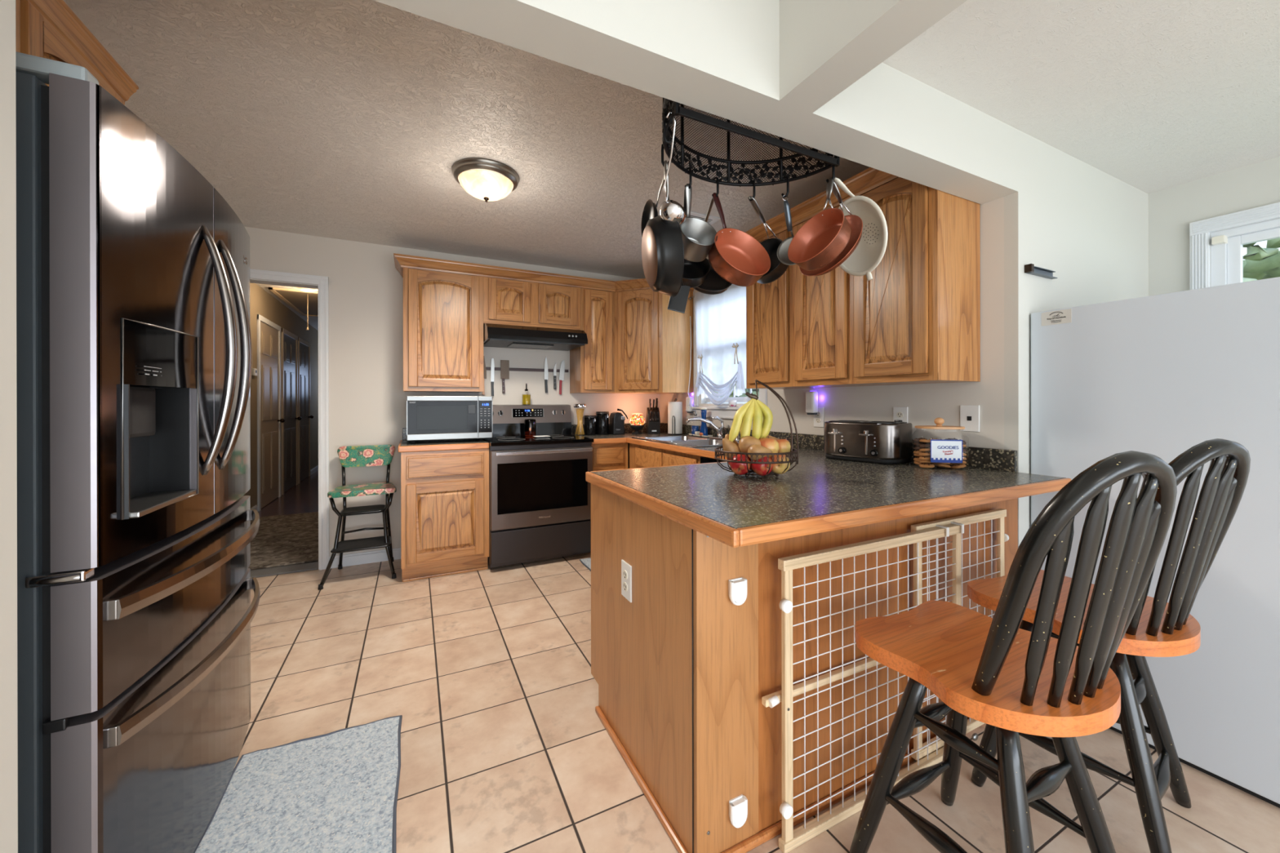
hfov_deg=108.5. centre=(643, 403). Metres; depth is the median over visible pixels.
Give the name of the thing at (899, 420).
power cord
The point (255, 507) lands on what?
baseboard
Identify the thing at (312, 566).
threshold
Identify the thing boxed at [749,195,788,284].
frying pan
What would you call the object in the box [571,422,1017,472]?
backsplash
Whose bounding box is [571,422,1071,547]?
countertop
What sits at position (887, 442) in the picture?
toaster
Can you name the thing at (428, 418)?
microwave
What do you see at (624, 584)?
receptacle
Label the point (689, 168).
hook
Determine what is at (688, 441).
sink
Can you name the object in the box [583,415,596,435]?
canister
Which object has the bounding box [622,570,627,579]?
receptacle
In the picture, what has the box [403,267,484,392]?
upper cabinet
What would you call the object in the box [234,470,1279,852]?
floor
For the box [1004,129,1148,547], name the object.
wall
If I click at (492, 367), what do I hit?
knife
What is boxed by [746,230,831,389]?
upper cabinet
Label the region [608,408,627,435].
can opener
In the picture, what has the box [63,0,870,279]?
ceiling
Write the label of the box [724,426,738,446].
pear
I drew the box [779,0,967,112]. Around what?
beam
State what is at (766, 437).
pear
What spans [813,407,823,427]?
outlet
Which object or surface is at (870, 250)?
colander
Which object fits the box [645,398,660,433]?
knife block
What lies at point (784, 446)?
apple
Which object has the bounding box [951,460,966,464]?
cookie
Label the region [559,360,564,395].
knife
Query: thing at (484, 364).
knife
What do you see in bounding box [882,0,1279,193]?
ceiling
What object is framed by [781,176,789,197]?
hook
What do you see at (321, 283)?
trim
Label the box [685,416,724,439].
faucet
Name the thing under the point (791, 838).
baby gate
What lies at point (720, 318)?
window curtain
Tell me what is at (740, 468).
apple
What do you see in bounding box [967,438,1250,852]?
bar stool
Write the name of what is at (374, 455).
chair
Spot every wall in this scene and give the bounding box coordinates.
[0,0,17,852]
[244,226,659,556]
[244,283,318,507]
[659,196,1004,448]
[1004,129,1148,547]
[1148,156,1279,296]
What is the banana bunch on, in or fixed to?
hanging from the fruit basket
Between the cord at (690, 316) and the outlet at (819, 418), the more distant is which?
the cord at (690, 316)
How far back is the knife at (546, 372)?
4.04 m
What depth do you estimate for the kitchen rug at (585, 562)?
3.43 m
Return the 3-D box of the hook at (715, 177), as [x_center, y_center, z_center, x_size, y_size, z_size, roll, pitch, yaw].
[0.269,-0.815,1.737,0.009,0.080,0.031,0,0,-45]
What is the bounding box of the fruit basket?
[714,379,798,477]
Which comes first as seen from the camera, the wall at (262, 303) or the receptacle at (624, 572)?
the receptacle at (624, 572)
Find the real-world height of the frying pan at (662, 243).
0.417 m
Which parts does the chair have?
leg, leg, post, seat, rail, backrest, post, leg, leg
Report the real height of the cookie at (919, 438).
0.018 m
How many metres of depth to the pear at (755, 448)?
1.68 m
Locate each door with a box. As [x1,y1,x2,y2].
[257,314,284,511]
[280,328,301,494]
[297,337,313,483]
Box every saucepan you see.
[680,183,717,262]
[682,190,710,287]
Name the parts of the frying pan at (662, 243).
handle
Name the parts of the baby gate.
panel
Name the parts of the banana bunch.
crown stem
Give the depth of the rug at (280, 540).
3.95 m
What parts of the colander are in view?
handle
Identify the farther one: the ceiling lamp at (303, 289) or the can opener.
the ceiling lamp at (303, 289)
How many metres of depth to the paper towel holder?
4.02 m
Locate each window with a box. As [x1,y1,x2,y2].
[691,297,769,418]
[1189,202,1279,289]
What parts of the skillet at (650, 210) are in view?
handle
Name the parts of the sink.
bowl, bowl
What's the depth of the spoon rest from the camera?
3.69 m
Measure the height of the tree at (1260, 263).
3.953 m
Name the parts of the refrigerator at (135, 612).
door, freezer drawer, freezer drawer, dispenser frame, dispenser panel, handle, door, handle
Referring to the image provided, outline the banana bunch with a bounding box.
[728,391,773,441]
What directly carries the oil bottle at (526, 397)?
on the electric range
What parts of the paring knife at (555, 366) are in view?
handle, blade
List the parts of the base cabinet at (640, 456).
drawer, drawer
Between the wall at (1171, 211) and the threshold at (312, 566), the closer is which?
the wall at (1171, 211)
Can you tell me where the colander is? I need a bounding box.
[833,177,888,280]
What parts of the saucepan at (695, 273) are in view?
handle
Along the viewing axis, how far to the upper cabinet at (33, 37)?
1.10 m
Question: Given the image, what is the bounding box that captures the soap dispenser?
[691,409,699,435]
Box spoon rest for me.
[533,435,550,437]
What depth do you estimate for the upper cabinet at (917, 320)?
1.97 m
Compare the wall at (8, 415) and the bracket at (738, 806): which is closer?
the wall at (8, 415)
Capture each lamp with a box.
[293,286,317,291]
[451,157,519,202]
[629,413,644,434]
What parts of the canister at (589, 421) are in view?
lid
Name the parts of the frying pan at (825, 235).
handle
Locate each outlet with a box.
[621,560,631,602]
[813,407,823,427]
[893,406,907,422]
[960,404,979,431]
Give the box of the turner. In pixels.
[667,196,690,313]
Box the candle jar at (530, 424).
[524,418,536,436]
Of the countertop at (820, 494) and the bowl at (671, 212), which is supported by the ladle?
the bowl at (671, 212)
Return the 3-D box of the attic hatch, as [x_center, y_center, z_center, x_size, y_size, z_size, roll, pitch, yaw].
[-4.324,-1.311,6.190,0.750,0.020,1.780,0,0,-26]
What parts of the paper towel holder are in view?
tension arm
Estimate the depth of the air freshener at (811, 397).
2.75 m
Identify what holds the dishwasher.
on the floor
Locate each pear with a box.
[720,431,740,459]
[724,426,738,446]
[738,435,760,453]
[747,444,772,460]
[765,435,788,439]
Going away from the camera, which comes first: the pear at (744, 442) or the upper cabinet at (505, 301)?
the pear at (744, 442)
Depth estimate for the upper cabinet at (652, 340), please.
3.94 m
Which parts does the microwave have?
door glass, panel trim, control panel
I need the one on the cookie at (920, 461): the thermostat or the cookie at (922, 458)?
the cookie at (922, 458)
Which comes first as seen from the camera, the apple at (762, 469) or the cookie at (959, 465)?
the apple at (762, 469)
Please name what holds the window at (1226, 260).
in the wall at (1171, 211)
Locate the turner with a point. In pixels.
(678, 303)
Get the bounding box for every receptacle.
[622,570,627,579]
[622,582,627,591]
[896,412,903,417]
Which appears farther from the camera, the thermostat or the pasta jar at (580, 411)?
the thermostat
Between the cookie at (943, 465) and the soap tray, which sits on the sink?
the soap tray
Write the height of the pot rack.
0.322 m
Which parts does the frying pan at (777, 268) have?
handle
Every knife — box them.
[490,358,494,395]
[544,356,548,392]
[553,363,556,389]
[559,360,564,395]
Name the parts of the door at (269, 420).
knob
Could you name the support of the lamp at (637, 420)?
on the countertop at (820, 494)
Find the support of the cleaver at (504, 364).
hanging from the magnetic knife strip
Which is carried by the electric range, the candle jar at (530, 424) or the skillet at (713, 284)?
the candle jar at (530, 424)
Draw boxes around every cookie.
[913,437,925,442]
[913,441,924,445]
[913,445,924,449]
[913,449,921,454]
[913,457,920,462]
[913,461,927,465]
[919,439,930,443]
[919,443,930,447]
[919,447,930,451]
[919,451,930,456]
[919,455,930,460]
[919,460,932,462]
[919,462,934,467]
[934,463,951,467]
[950,463,966,468]
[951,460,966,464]
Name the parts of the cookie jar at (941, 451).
lid knob, lid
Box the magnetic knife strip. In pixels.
[485,367,568,372]
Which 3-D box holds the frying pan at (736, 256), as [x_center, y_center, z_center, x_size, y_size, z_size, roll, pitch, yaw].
[0.351,-0.613,1.715,0.235,0.364,0.172,0,0,-26]
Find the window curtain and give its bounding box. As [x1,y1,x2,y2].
[692,284,746,404]
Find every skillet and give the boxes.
[640,176,664,237]
[693,197,732,294]
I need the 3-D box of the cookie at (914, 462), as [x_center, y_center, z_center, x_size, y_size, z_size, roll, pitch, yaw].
[1.230,0.265,2.045,0.057,0.023,0.058,0,0,41]
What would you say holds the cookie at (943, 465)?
in the cookie jar at (941, 451)
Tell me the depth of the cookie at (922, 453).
1.97 m
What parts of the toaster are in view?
lever, browning knob, lever, plate, browning knob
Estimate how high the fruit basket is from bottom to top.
0.373 m
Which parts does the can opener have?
lever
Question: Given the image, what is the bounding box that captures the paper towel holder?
[666,398,684,435]
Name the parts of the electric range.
panel, control panel, storage drawer, oven door, door glass, oven handle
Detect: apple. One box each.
[729,453,751,475]
[751,456,773,475]
[759,435,779,457]
[770,454,790,474]
[776,437,791,455]
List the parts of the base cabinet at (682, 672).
panel, trim, panel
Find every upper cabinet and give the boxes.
[15,0,124,104]
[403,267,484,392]
[483,276,580,330]
[569,288,614,393]
[611,288,693,394]
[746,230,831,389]
[792,177,980,386]
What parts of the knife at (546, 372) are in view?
handle, blade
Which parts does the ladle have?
handle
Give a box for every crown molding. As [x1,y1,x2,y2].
[26,0,138,104]
[393,253,693,291]
[744,167,898,242]
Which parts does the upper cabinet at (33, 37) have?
door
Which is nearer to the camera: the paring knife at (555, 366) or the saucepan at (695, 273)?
the saucepan at (695, 273)
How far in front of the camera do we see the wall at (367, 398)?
3.47 m
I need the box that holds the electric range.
[482,404,593,568]
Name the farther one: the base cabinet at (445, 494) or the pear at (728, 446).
the base cabinet at (445, 494)
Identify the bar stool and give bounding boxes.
[849,450,1177,852]
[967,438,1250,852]
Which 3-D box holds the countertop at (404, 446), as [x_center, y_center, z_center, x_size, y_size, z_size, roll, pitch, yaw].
[-1.490,0.256,3.416,0.573,0.130,0.590,0,0,-26]
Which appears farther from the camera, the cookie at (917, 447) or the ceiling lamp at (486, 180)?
the ceiling lamp at (486, 180)
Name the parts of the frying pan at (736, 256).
handle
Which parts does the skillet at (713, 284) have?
handle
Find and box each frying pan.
[641,160,684,297]
[707,192,770,286]
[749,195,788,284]
[787,177,852,271]
[799,181,862,275]
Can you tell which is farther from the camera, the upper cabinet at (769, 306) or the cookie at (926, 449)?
the upper cabinet at (769, 306)
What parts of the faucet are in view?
plate, handle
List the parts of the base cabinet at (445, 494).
drawer, door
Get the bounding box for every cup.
[728,400,737,406]
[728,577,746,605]
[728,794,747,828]
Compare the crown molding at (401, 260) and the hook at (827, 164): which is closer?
the hook at (827, 164)
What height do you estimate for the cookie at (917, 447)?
0.019 m
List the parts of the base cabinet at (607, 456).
drawer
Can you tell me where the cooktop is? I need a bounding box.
[482,434,593,446]
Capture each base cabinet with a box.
[400,448,488,582]
[591,442,627,471]
[591,483,1017,852]
[629,443,700,468]
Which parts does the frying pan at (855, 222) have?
handle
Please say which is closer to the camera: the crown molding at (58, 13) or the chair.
the crown molding at (58, 13)
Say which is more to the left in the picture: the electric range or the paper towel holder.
the electric range
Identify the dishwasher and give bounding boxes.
[700,456,726,463]
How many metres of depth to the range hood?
3.58 m
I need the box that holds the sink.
[631,435,738,448]
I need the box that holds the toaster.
[823,420,912,464]
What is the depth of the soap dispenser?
3.82 m
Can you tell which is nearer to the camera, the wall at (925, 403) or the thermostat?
the wall at (925, 403)
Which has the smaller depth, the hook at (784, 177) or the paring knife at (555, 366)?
the hook at (784, 177)
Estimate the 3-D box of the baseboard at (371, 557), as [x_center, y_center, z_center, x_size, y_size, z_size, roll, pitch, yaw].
[-2.075,1.155,3.448,0.470,0.085,0.012,0,0,-26]
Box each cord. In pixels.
[687,315,691,406]
[893,419,919,465]
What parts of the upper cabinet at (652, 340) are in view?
door, frame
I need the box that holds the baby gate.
[761,508,1008,852]
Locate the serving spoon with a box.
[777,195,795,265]
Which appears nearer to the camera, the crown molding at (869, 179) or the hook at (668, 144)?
the hook at (668, 144)
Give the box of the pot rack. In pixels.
[662,97,839,186]
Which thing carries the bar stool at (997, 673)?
on the floor
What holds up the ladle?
hanging from the hook at (666, 141)
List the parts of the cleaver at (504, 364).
handle, blade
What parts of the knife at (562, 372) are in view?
handle, blade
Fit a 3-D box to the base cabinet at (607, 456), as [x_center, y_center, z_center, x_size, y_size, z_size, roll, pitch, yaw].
[-0.398,0.757,3.950,0.326,0.873,0.584,0,0,-26]
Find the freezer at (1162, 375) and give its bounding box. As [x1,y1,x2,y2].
[1031,276,1279,808]
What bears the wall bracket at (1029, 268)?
attached to the wall at (1068, 216)
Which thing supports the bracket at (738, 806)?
attached to the base cabinet at (682, 672)
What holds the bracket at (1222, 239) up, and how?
attached to the window at (1226, 260)
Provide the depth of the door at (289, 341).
6.36 m
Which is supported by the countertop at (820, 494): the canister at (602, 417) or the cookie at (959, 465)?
the canister at (602, 417)
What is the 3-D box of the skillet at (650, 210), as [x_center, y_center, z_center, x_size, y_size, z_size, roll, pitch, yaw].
[0.044,-0.690,1.655,0.026,0.180,0.294,0,0,-18]
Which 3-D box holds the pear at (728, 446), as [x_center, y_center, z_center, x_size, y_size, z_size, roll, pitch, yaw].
[0.335,0.162,1.771,0.070,0.106,0.061,0,0,-40]
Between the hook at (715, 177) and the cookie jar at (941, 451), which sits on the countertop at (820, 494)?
the cookie jar at (941, 451)
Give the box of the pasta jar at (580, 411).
[573,404,586,435]
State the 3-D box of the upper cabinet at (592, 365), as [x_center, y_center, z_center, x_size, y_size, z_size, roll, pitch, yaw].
[-0.457,-0.549,4.077,0.313,0.914,0.324,0,0,-26]
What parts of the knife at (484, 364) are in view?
blade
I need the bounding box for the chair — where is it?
[318,444,396,590]
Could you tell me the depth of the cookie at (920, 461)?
1.96 m
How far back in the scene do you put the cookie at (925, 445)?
1.97 m
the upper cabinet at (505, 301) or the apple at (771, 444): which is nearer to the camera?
the apple at (771, 444)
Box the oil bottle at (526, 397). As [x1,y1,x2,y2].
[522,383,530,404]
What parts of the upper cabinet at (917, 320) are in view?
door, door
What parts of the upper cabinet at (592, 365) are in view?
door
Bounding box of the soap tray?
[688,433,712,437]
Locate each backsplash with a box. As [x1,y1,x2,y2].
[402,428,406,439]
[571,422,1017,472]
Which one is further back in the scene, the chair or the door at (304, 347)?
the door at (304, 347)
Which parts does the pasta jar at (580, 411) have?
lid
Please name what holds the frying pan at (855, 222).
hanging from the hook at (827, 164)
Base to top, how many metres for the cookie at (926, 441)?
0.022 m
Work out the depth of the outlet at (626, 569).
1.54 m
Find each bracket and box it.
[1024,263,1057,279]
[1211,235,1227,245]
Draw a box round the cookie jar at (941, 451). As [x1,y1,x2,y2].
[911,417,968,469]
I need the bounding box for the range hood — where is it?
[483,323,587,351]
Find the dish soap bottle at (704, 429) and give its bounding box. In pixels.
[699,407,707,436]
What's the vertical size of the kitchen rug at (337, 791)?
0.010 m
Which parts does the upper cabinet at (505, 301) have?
door, door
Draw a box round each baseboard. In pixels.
[250,504,257,510]
[310,465,318,475]
[328,547,400,568]
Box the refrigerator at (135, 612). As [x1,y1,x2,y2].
[15,51,260,852]
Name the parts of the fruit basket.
hanger arm, hanger arm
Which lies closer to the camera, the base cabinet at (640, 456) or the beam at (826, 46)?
the beam at (826, 46)
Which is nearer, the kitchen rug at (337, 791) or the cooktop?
the kitchen rug at (337, 791)
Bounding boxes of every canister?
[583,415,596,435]
[595,411,608,435]
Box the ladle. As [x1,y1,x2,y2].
[658,111,686,225]
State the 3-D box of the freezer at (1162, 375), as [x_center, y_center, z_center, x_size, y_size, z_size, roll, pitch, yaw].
[2.085,0.410,1.730,0.763,1.562,0.730,0,0,-26]
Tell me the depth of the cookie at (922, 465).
1.97 m
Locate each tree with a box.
[711,383,759,404]
[1243,238,1279,282]
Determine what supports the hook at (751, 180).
hanging from the pot rack
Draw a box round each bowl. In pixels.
[658,200,686,225]
[777,235,795,265]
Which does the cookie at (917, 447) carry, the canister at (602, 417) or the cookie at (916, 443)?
the cookie at (916, 443)
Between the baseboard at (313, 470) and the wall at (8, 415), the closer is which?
the wall at (8, 415)
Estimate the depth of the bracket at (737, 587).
1.21 m
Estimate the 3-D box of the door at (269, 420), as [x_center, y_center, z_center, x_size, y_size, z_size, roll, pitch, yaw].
[-4.459,0.105,5.541,0.081,2.190,0.940,0,0,-26]
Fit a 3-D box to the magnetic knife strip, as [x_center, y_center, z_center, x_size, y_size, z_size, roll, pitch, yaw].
[-1.020,-0.290,3.973,0.760,0.025,0.012,0,0,-26]
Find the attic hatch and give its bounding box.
[268,287,317,316]
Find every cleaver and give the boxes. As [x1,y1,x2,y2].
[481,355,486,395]
[500,360,509,393]
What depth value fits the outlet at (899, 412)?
2.30 m
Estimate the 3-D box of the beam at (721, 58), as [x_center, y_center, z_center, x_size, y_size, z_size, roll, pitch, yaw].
[-0.142,-1.079,1.109,3.620,0.456,0.134,0,0,-26]
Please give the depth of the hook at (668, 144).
1.50 m
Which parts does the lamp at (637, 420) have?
mosaic globe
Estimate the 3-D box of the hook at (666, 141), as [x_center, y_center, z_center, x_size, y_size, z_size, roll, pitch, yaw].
[0.072,-0.814,1.373,0.031,0.080,0.009,0,0,-15]
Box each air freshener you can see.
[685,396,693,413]
[805,391,817,414]
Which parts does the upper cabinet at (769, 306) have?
door, frame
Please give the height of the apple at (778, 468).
0.078 m
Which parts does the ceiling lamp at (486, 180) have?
lamp shade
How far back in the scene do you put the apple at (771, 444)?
1.73 m
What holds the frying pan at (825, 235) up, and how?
hanging from the hook at (827, 164)
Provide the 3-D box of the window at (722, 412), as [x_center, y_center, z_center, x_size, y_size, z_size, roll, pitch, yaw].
[0.681,-0.403,3.601,0.147,1.040,0.950,0,0,-26]
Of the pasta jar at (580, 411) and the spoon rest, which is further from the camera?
the pasta jar at (580, 411)
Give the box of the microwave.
[406,395,492,444]
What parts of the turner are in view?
blade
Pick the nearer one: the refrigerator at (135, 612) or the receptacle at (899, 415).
the refrigerator at (135, 612)
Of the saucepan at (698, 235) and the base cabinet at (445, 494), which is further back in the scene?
the base cabinet at (445, 494)
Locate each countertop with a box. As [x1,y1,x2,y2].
[398,428,488,452]
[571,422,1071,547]
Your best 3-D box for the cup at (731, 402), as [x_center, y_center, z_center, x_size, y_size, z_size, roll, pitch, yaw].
[0.673,0.001,3.496,0.062,0.050,0.062,0,0,-26]
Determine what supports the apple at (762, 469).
in the fruit basket
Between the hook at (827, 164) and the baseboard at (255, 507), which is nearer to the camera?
the hook at (827, 164)
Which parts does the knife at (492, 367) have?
handle, blade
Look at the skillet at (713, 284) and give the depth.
1.99 m
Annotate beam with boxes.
[374,0,1017,204]
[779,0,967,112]
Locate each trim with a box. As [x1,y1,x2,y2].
[249,268,328,569]
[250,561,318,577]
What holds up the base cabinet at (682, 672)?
on the floor
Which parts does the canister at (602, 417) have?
lid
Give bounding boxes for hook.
[661,143,670,166]
[662,117,672,143]
[684,167,691,188]
[711,176,719,196]
[747,179,755,201]
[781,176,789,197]
[826,162,835,182]
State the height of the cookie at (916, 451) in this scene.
0.022 m
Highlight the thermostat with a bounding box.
[252,368,257,376]
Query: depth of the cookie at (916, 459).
2.04 m
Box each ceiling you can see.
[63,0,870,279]
[255,283,317,329]
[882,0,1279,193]
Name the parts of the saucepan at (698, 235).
handle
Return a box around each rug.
[193,715,402,852]
[248,511,318,569]
[579,557,591,571]
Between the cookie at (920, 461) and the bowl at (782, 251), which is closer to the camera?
the bowl at (782, 251)
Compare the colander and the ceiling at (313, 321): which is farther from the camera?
the ceiling at (313, 321)
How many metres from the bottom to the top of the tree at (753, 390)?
2.826 m
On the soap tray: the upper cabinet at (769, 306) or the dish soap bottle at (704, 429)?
the dish soap bottle at (704, 429)

